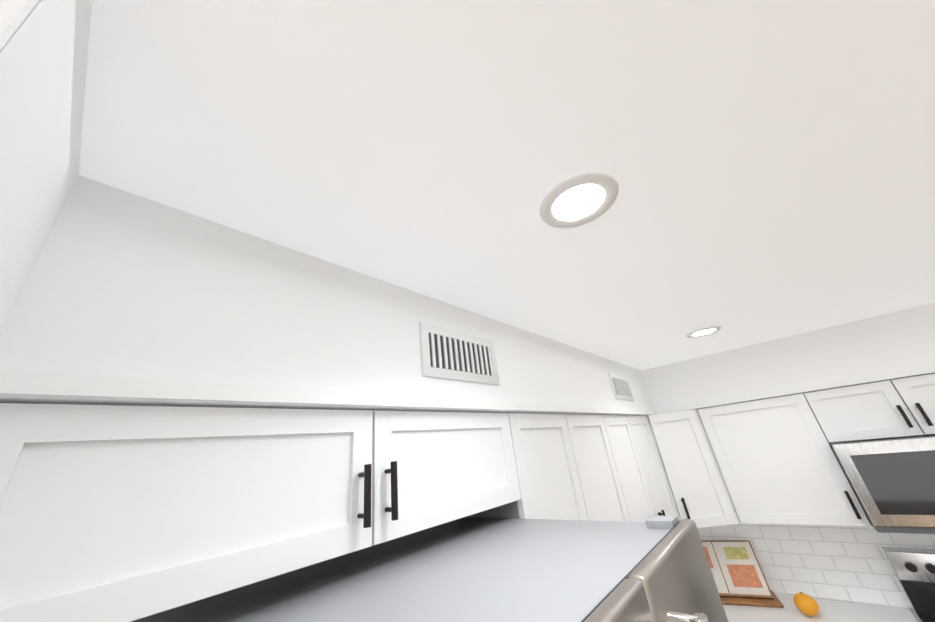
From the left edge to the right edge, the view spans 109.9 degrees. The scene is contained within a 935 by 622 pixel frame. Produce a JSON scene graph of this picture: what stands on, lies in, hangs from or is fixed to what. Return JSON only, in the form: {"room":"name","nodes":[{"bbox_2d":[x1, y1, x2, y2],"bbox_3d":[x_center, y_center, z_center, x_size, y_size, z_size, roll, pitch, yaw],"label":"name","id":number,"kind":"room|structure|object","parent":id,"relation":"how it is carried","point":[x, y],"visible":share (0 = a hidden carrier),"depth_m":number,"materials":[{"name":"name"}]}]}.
{"room":"kitchen","nodes":[
{"label":"kitchen","id":0,"kind":"room"},
{"bbox_2d":[0,0,91,332],"bbox_3d":[-0.526,0.877,-0.011,0.760,2.490,0.112,-25,-30,36],"label":"wall","id":1,"kind":"structure","parent":0,"point":[43,54],"depth_m":0.34,"materials":[{"name":"paint"}]},
{"bbox_2d":[79,0,934,370],"bbox_3d":[0.670,-0.678,0.023,3.800,0.100,6.460,-25,-30,36],"label":"ceiling","id":2,"kind":"structure","parent":0,"point":[767,166],"depth_m":0.59,"materials":[{"name":"paint"}]},
{"bbox_2d":[0,175,659,415],"bbox_3d":[0.301,0.359,1.685,0.357,0.364,3.150,-25,-30,36],"label":"soffit","id":3,"kind":"structure","parent":2,"relation":"attached to","point":[126,298],"depth_m":0.64,"materials":[{"name":"paint"}]},
{"bbox_2d":[420,322,499,384],"bbox_3d":[-0.013,0.153,1.116,0.012,0.170,0.370,-25,-30,36],"label":"air vent register","id":4,"kind":"object","parent":3,"relation":"attached to","point":[449,354],"visible":1,"depth_m":1.08,"materials":[{"name":"white metal"}]},
{"bbox_2d":[608,373,633,400],"bbox_3d":[1.059,0.523,2.245,0.012,0.170,0.370,-25,-30,36],"label":"air vent register","id":5,"kind":"object","parent":3,"relation":"attached to","point":[621,388],"visible":0.98,"depth_m":2.21,"materials":[{"name":"white metal"}]},
{"bbox_2d":[539,172,618,227],"bbox_3d":[0.252,-0.247,0.747,0.176,0.008,0.176,-25,-30,36],"label":"recessed light","id":6,"kind":"object","parent":2,"relation":"in","point":[579,199],"visible":1,"depth_m":0.74,"materials":[{"name":"white plastic"}]},
{"bbox_2d":[686,326,721,337],"bbox_3d":[1.351,0.121,1.879,0.176,0.008,0.176,-25,-30,36],"label":"recessed light","id":7,"kind":"object","parent":2,"relation":"in","point":[705,331],"visible":1,"depth_m":1.87,"materials":[{"name":"white plastic"}]},
{"bbox_2d":[644,303,934,412],"bbox_3d":[2.656,0.209,1.994,3.560,0.364,0.370,-25,-30,36],"label":"soffit","id":8,"kind":"structure","parent":2,"relation":"attached to","point":[898,344],"depth_m":2.15,"materials":[{"name":"paint"}]},
{"bbox_3d":[0.957,1.675,-1.020,3.800,0.100,6.460,-25,-30,36],"label":"floor","id":9,"kind":"structure","parent":0,"visible":0},
{"bbox_2d":[132,516,727,621],"bbox_3d":[0.091,1.334,0.328,0.903,1.796,0.906,-25,-30,36],"label":"refrigerator","id":10,"kind":"object","parent":9,"relation":"on","point":[649,569],"visible":0.98,"depth_m":0.62,"materials":[{"name":"grey metal"}]},
{"bbox_2d":[882,547,934,621],"bbox_3d":[2.600,1.766,1.269,0.768,1.215,0.723,-25,-30,36],"label":"range","id":11,"kind":"object","parent":9,"relation":"on","point":[914,570],"visible":1,"depth_m":1.83,"materials":[{"name":"grey metal"}]},
{"bbox_3d":[2.757,1.872,1.130,3.556,0.875,0.680,-25,-30,36],"label":"base cabinet","id":12,"kind":"object","parent":9,"relation":"on","visible":0},
{"bbox_2d":[723,593,777,621],"bbox_3d":[1.081,1.769,1.574,0.648,0.040,2.348,-25,-30,36],"label":"countertop","id":13,"kind":"structure","parent":12,"relation":"on","point":[734,613],"depth_m":2.02,"materials":[{"name":"white stone"}]},
{"bbox_2d":[778,593,917,621],"bbox_3d":[2.110,1.750,1.813,0.572,0.040,0.638,-25,-30,36],"label":"countertop","id":14,"kind":"structure","parent":12,"relation":"on","point":[830,610],"depth_m":1.91,"materials":[{"name":"white stone"}]},
{"bbox_2d":[702,540,783,607],"bbox_3d":[1.771,1.807,2.289,0.520,0.312,0.220,-18,-26,23],"label":"cookbook","id":15,"kind":"object","parent":14,"relation":"on","point":[738,574],"visible":0.65,"depth_m":2.24,"materials":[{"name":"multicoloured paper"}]},
{"bbox_2d":[793,592,818,615],"bbox_3d":[2.007,1.735,1.947,0.110,0.108,0.110,-25,-30,36],"label":"fruit","id":16,"kind":"object","parent":14,"relation":"on","point":[804,603],"visible":1,"depth_m":1.92,"materials":[{"name":"orange food"}]},
{"bbox_2d":[697,524,934,608],"bbox_3d":[2.904,1.297,1.657,3.559,0.478,0.008,-25,-30,36],"label":"tile backsplash","id":17,"kind":"structure","parent":14,"relation":"on","point":[848,563],"depth_m":2.09,"materials":[{"name":"white tile"}]},
{"bbox_3d":[2.937,1.231,1.738,3.800,2.490,0.120,-25,-30,36],"label":"wall","id":18,"kind":"structure","parent":0,"visible":0},
{"bbox_2d":[643,409,740,527],"bbox_3d":[1.581,1.204,2.558,0.628,0.750,0.548,-25,-30,36],"label":"upper cabinet","id":19,"kind":"object","parent":18,"relation":"attached to","point":[698,490],"visible":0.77,"depth_m":2.35,"materials":[{"name":"white wood"}]},
{"bbox_2d":[697,392,871,526],"bbox_3d":[2.113,1.015,2.277,0.606,0.750,0.320,-25,-30,36],"label":"upper cabinet","id":20,"kind":"object","parent":18,"relation":"attached to","point":[777,461],"depth_m":2.14,"materials":[{"name":"white wood"}]},
{"bbox_2d":[805,377,934,442],"bbox_3d":[2.471,0.634,2.063,0.435,0.310,0.320,-25,-30,36],"label":"upper cabinet","id":21,"kind":"object","parent":18,"relation":"attached to","point":[891,408],"depth_m":1.93,"materials":[{"name":"white wood"}]},
{"bbox_2d":[829,435,934,533],"bbox_3d":[2.571,0.897,1.752,0.758,0.435,0.486,-25,-30,36],"label":"microwave","id":22,"kind":"object","parent":21,"relation":"attached to","point":[891,481],"visible":0.94,"depth_m":1.75,"materials":[{"name":"silver metal"}]},
{"bbox_2d":[909,373,934,416],"bbox_3d":[2.712,0.519,1.871,0.436,0.310,0.320,-25,-30,36],"label":"upper cabinet","id":23,"kind":"object","parent":18,"relation":"attached to","point":[925,383],"depth_m":1.83,"materials":[{"name":"white wood"}]},
{"bbox_3d":[-0.537,1.138,0.575,0.120,2.490,6.220,-25,-30,36],"label":"wall","id":24,"kind":"structure","parent":0,"visible":0},
{"bbox_2d":[0,402,403,621],"bbox_3d":[-0.515,0.375,0.677,0.320,0.295,0.636,-25,-30,36],"label":"upper cabinet","id":25,"kind":"object","parent":24,"relation":"attached to","point":[117,513],"depth_m":0.52,"materials":[{"name":"white wood"}]},
{"bbox_2d":[400,411,527,535],"bbox_3d":[-0.161,0.497,1.050,0.320,0.295,0.636,-25,-30,36],"label":"upper cabinet","id":26,"kind":"object","parent":24,"relation":"attached to","point":[454,465],"depth_m":0.98,"materials":[{"name":"white wood"}]},
{"bbox_2d":[496,413,639,521],"bbox_3d":[0.410,0.892,1.533,0.320,0.750,0.993,-25,-30,36],"label":"upper cabinet","id":27,"kind":"object","parent":24,"relation":"attached to","point":[573,468],"depth_m":1.45,"materials":[{"name":"white wood"}]},
{"bbox_2d":[608,415,678,521],"bbox_3d":[0.976,1.087,2.130,0.320,0.750,0.938,-25,-30,36],"label":"upper cabinet","id":28,"kind":"object","parent":24,"relation":"attached to","point":[647,482],"depth_m":2.10,"materials":[{"name":"white wood"}]}
]}

